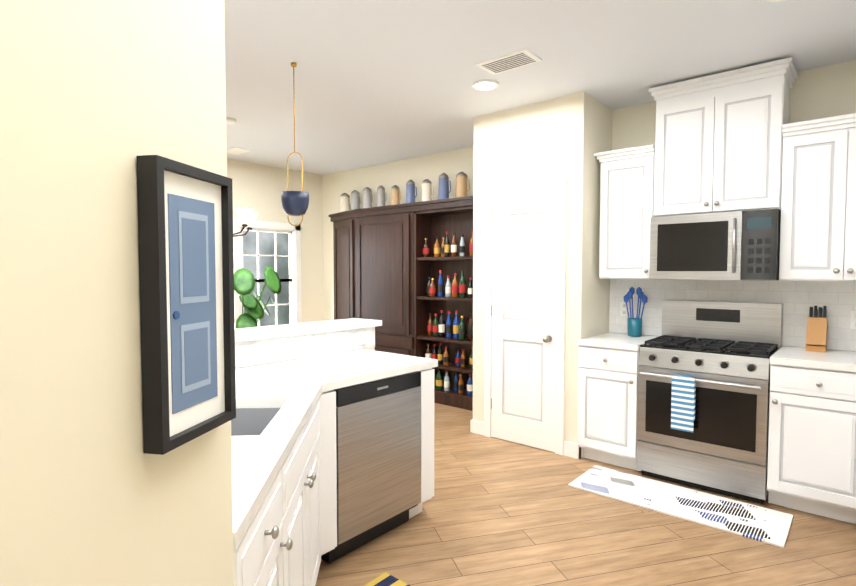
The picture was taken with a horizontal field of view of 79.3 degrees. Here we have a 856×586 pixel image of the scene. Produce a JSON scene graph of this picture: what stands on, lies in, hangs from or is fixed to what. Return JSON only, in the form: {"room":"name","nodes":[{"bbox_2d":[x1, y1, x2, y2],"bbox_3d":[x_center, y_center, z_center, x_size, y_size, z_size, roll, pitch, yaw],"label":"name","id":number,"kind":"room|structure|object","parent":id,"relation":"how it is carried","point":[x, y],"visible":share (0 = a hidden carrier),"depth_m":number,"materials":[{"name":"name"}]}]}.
{"room":"kitchen","nodes":[
{"label":"kitchen","id":0,"kind":"room"},
{"bbox_2d":[0,0,233,585],"bbox_3d":[-0.654,0.069,-0.404,0.120,2.760,2.700,0,2,10],"label":"wall","id":1,"kind":"structure","parent":0,"point":[97,97],"depth_m":0.62,"materials":[{"name":"beige paint"}]},
{"bbox_2d":[136,155,235,454],"bbox_3d":[-0.357,0.014,0.783,0.030,0.402,0.181,0,2,10],"label":"picture frame","id":2,"kind":"object","parent":1,"relation":"attached to","point":[186,256],"visible":1,"depth_m":0.76,"materials":[{"name":"black wood"}]},
{"bbox_2d":[227,159,323,322],"bbox_3d":[-3.536,-0.156,4.895,0.100,2.760,6.250,2,3,40],"label":"wall","id":3,"kind":"structure","parent":0,"point":[258,189],"depth_m":6.87,"materials":[{"name":"beige paint"}]},
{"bbox_2d":[233,219,301,328],"bbox_3d":[-2.316,-0.128,6.275,0.160,1.525,1.840,2,3,40],"label":"window","id":4,"kind":"structure","parent":3,"relation":"in","point":[294,279],"depth_m":6.72,"materials":[{"name":"white wood"}]},
{"bbox_2d":[322,146,473,320],"bbox_3d":[-0.268,-0.215,6.277,3.270,2.760,0.100,2,3,40],"label":"wall","id":5,"kind":"structure","parent":0,"point":[418,171],"depth_m":6.40,"materials":[{"name":"beige paint"}]},
{"bbox_2d":[224,0,855,174],"bbox_3d":[-1.019,-1.475,2.718,6.740,0.060,6.500,2,3,40],"label":"ceiling","id":6,"kind":"structure","parent":0,"point":[377,82],"depth_m":3.22,"materials":[{"name":"white paint"}]},
{"bbox_2d":[226,117,235,124],"bbox_3d":[-1.749,-1.506,4.527,0.130,0.029,0.130,2,3,40],"label":"smoke detector","id":7,"kind":"object","parent":6,"relation":"attached to","point":[230,121],"visible":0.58,"depth_m":4.50,"materials":[{"name":"white plastic"}]},
{"bbox_2d":[227,147,250,154],"bbox_3d":[-2.118,-1.566,5.695,0.300,0.009,0.200,2,3,40],"label":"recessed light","id":8,"kind":"object","parent":6,"relation":"in","point":[235,150],"visible":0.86,"depth_m":5.66,"materials":[{"name":"white"}]},
{"bbox_2d":[233,208,256,236],"bbox_3d":[-1.902,-1.021,4.767,0.721,1.019,0.691,2,3,40],"label":"dining chandelier","id":9,"kind":"object","parent":6,"relation":"hanging from","point":[247,217],"visible":0.31,"depth_m":4.62,"materials":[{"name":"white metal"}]},
{"bbox_2d":[281,62,308,225],"bbox_3d":[-0.859,-0.951,3.328,0.178,1.036,0.178,2,3,40],"label":"hanging planter","id":10,"kind":"object","parent":6,"relation":"hanging from","point":[295,203],"visible":1,"depth_m":3.29,"materials":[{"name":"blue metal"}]},
{"bbox_2d":[472,80,498,90],"bbox_3d":[0.409,-1.479,3.682,0.190,0.013,0.190,2,3,40],"label":"recessed light","id":11,"kind":"object","parent":6,"relation":"in","point":[483,85],"visible":0.96,"depth_m":3.67,"materials":[{"name":"white"}]},
{"bbox_2d":[476,49,541,74],"bbox_3d":[0.512,-1.462,3.279,0.360,0.012,0.200,2,3,40],"label":"ceiling vent","id":12,"kind":"object","parent":6,"relation":"in","point":[513,60],"visible":0.98,"depth_m":3.26,"materials":[{"name":"white metal"}]},
{"bbox_2d":[766,0,786,1],"bbox_3d":[1.698,-1.426,2.437,0.190,0.013,0.190,2,3,40],"label":"recessed light","id":13,"kind":"object","parent":6,"relation":"in","point":[776,0],"visible":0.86,"depth_m":2.52,"materials":[{"name":"white"}]},
{"bbox_2d":[473,92,612,451],"bbox_3d":[1.082,-0.143,4.572,1.000,2.760,0.940,2,3,40],"label":"wall","id":14,"kind":"structure","parent":0,"point":[561,138],"depth_m":4.05,"materials":[{"name":"beige paint"}]},
{"bbox_2d":[470,419,483,432],"bbox_3d":[0.646,1.170,4.899,0.014,0.110,0.814,2,3,40],"label":"baseboard","id":15,"kind":"structure","parent":14,"relation":"attached to","point":[475,426],"depth_m":4.56,"materials":[{"name":"white wood"}]},
{"bbox_2d":[484,180,567,454],"bbox_3d":[0.749,0.194,4.189,0.749,2.120,0.093,2,3,40],"label":"pantry door","id":16,"kind":"structure","parent":14,"relation":"in","point":[524,315],"depth_m":4.19,"materials":[{"name":"white wood"}]},
{"bbox_2d":[315,403,855,585],"bbox_3d":[-1.019,1.342,2.838,6.740,0.060,6.500,2,3,40],"label":"floor","id":17,"kind":"structure","parent":0,"point":[497,512],"depth_m":2.75,"materials":[{"name":"brown wood"}]},
{"bbox_2d":[234,266,281,328],"bbox_3d":[-1.975,0.441,5.814,0.694,1.486,0.706,2,3,40],"label":"monstera plant","id":18,"kind":"object","parent":17,"relation":"on","point":[244,285],"visible":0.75,"depth_m":5.68,"materials":[{"name":"green plant"}]},
{"bbox_2d":[231,327,437,585],"bbox_3d":[-0.534,0.815,2.069,1.593,1.056,2.395,2,3,40],"label":"base cabinet","id":19,"kind":"object","parent":17,"relation":"on","point":[284,469],"visible":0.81,"depth_m":2.09,"materials":[{"name":"white wood"}]},
{"bbox_2d":[238,344,257,359],"bbox_3d":[-0.960,0.315,2.757,0.008,0.072,0.115,2,3,40],"label":"outlet","id":20,"kind":"object","parent":19,"relation":"attached to","point":[247,351],"visible":1,"depth_m":2.75,"materials":[{"name":"white plastic"}]},
{"bbox_2d":[352,333,365,345],"bbox_3d":[-0.446,0.299,3.357,0.008,0.072,0.115,2,3,40],"label":"outlet","id":21,"kind":"object","parent":19,"relation":"attached to","point":[359,339],"visible":1,"depth_m":3.35,"materials":[{"name":"white plastic"}]},
{"bbox_2d":[329,212,360,319],"bbox_3d":[-1.013,0.089,6.659,0.740,2.120,0.300,2,3,40],"label":"tall cabinet","id":22,"kind":"object","parent":17,"relation":"on","point":[346,229],"depth_m":6.52,"materials":[{"name":"brown wood"}]},
{"bbox_2d":[321,371,420,562],"bbox_3d":[-0.467,0.873,2.872,0.620,0.869,0.596,2,3,40],"label":"dishwasher","id":23,"kind":"object","parent":17,"relation":"on","point":[378,445],"visible":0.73,"depth_m":2.64,"materials":[{"name":"silver metal"}]},
{"bbox_2d":[364,572,409,585],"bbox_3d":[-0.254,1.333,2.216,0.210,0.010,0.410,2,3,40],"label":"area rug","id":24,"kind":"object","parent":17,"relation":"on","point":[385,579],"visible":1,"depth_m":2.37,"materials":[{"name":"fabric"}]},
{"bbox_2d":[361,208,432,368],"bbox_3d":[-0.418,0.110,6.151,0.965,2.120,0.300,2,3,40],"label":"tall cabinet","id":25,"kind":"object","parent":17,"relation":"on","point":[384,269],"depth_m":5.90,"materials":[{"name":"brown wood"}]},
{"bbox_2d":[577,332,658,470],"bbox_3d":[1.476,0.803,3.960,0.440,0.918,0.655,2,3,40],"label":"base cabinet","id":26,"kind":"object","parent":17,"relation":"on","point":[608,363],"visible":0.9,"depth_m":3.74,"materials":[{"name":"white wood"}]},
{"bbox_2d":[623,287,646,336],"bbox_3d":[1.620,0.144,4.045,0.184,0.389,0.110,2,3,40],"label":"utensil crock","id":27,"kind":"object","parent":26,"relation":"on","point":[634,326],"visible":1,"depth_m":4.01,"materials":[{"name":"teal ceramic"}]},
{"bbox_2d":[568,465,793,547],"bbox_3d":[1.532,1.290,3.228,1.190,0.010,0.450,2,3,40],"label":"area rug","id":28,"kind":"object","parent":17,"relation":"on","point":[761,524],"visible":0.93,"depth_m":3.15,"materials":[{"name":"white fabric"}]},
{"bbox_2d":[637,300,782,503],"bbox_3d":[1.917,0.676,3.541,0.758,1.208,0.673,2,3,40],"label":"range","id":29,"kind":"object","parent":17,"relation":"on","point":[703,394],"visible":0.98,"depth_m":3.37,"materials":[{"name":"silver metal"}]},
{"bbox_2d":[767,422,854,522],"bbox_3d":[2.397,0.858,3.151,0.479,0.878,0.690,2,3,40],"label":"base cabinet","id":30,"kind":"object","parent":17,"relation":"on","point":[811,467],"depth_m":2.98,"materials":[{"name":"white wood"}]},
{"bbox_2d":[769,346,855,437],"bbox_3d":[2.201,0.429,2.419,1.108,0.040,2.030,2,3,40],"label":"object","id":31,"kind":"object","parent":30,"relation":"on","point":[810,390],"depth_m":2.96,"materials":[{"name":"white wood"}]},
{"bbox_2d":[806,306,827,352],"bbox_3d":[2.507,0.226,3.330,0.100,0.287,0.174,2,3,40],"label":"knife block","id":32,"kind":"object","parent":31,"relation":"on","point":[816,335],"visible":0.98,"depth_m":3.29,"materials":[{"name":"brown wood"}]},
{"bbox_2d":[851,438,855,523],"bbox_3d":[2.448,0.889,2.406,0.690,0.878,0.562,2,3,40],"label":"base cabinet","id":33,"kind":"object","parent":17,"relation":"on","point":[853,464],"depth_m":2.85,"materials":[{"name":"white wood"}]},
{"bbox_2d":[612,60,855,350],"bbox_3d":[2.416,-0.102,3.617,2.370,2.760,0.100,2,3,40],"label":"wall","id":34,"kind":"structure","parent":0,"point":[823,92],"depth_m":3.42,"materials":[{"name":"beige paint"}]},
{"bbox_2d":[598,149,653,278],"bbox_3d":[1.591,-0.572,4.005,0.398,0.925,0.349,2,3,40],"label":"upper cabinet","id":35,"kind":"object","parent":34,"relation":"attached to","point":[626,179],"depth_m":3.87,"materials":[{"name":"white wood"}]},
{"bbox_2d":[650,77,725,216],"bbox_3d":[1.912,-0.982,3.712,0.440,0.866,0.349,2,3,40],"label":"upper cabinet","id":36,"kind":"object","parent":34,"relation":"attached to","point":[689,148],"depth_m":3.57,"materials":[{"name":"white wood"}]},
{"bbox_2d":[649,209,780,279],"bbox_3d":[2.001,-0.317,3.597,0.758,0.445,0.452,2,3,40],"label":"microwave","id":37,"kind":"object","parent":36,"relation":"attached to","point":[741,245],"visible":1,"depth_m":3.42,"materials":[{"name":"silver metal"}]},
{"bbox_2d":[609,279,855,350],"bbox_3d":[2.399,0.135,3.568,2.315,0.446,0.008,2,3,40],"label":"tile backsplash","id":38,"kind":"structure","parent":34,"relation":"attached to","point":[797,299],"depth_m":3.59,"materials":[{"name":"white tile"}]},
{"bbox_2d":[620,302,628,315],"bbox_3d":[1.609,0.132,4.232,0.072,0.115,0.008,2,3,40],"label":"electrical outlet","id":39,"kind":"object","parent":38,"relation":"attached to","point":[623,310],"visible":0.88,"depth_m":4.23,"materials":[{"name":"white plastic"}]},
{"bbox_2d":[850,311,855,328],"bbox_3d":[2.727,0.173,3.277,0.072,0.115,0.008,2,3,40],"label":"electrical outlet","id":40,"kind":"object","parent":38,"relation":"attached to","point":[853,320],"visible":1,"depth_m":3.29,"materials":[{"name":"white plastic"}]},
{"bbox_2d":[726,65,793,211],"bbox_3d":[2.156,-0.973,3.504,0.441,0.866,0.349,2,3,40],"label":"upper cabinet","id":41,"kind":"object","parent":34,"relation":"attached to","point":[732,141],"depth_m":3.32,"materials":[{"name":"white wood"}]},
{"bbox_2d":[779,117,855,281],"bbox_3d":[2.470,-0.540,3.254,0.380,0.925,0.349,2,3,40],"label":"upper cabinet","id":42,"kind":"object","parent":34,"relation":"attached to","point":[818,222],"depth_m":3.12,"materials":[{"name":"white wood"}]},
{"bbox_3d":[-1.201,0.792,2.609,0.120,1.060,2.450,2,3,40],"label":"wall","id":43,"kind":"structure","parent":0,"visible":0},
{"bbox_2d":[235,318,381,341],"bbox_3d":[-1.221,0.239,2.628,0.275,0.038,2.490,2,3,40],"label":"countertop","id":44,"kind":"structure","parent":43,"relation":"on","point":[261,332],"depth_m":3.06,"materials":[{"name":"white stone"}]},
{"label":"outside","id":45,"kind":"structure","parent":0,"visible":0},
{"bbox_2d":[243,231,289,326],"bbox_3d":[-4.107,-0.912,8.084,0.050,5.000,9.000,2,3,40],"label":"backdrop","id":46,"kind":"structure","parent":45,"point":[266,243],"depth_m":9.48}
]}

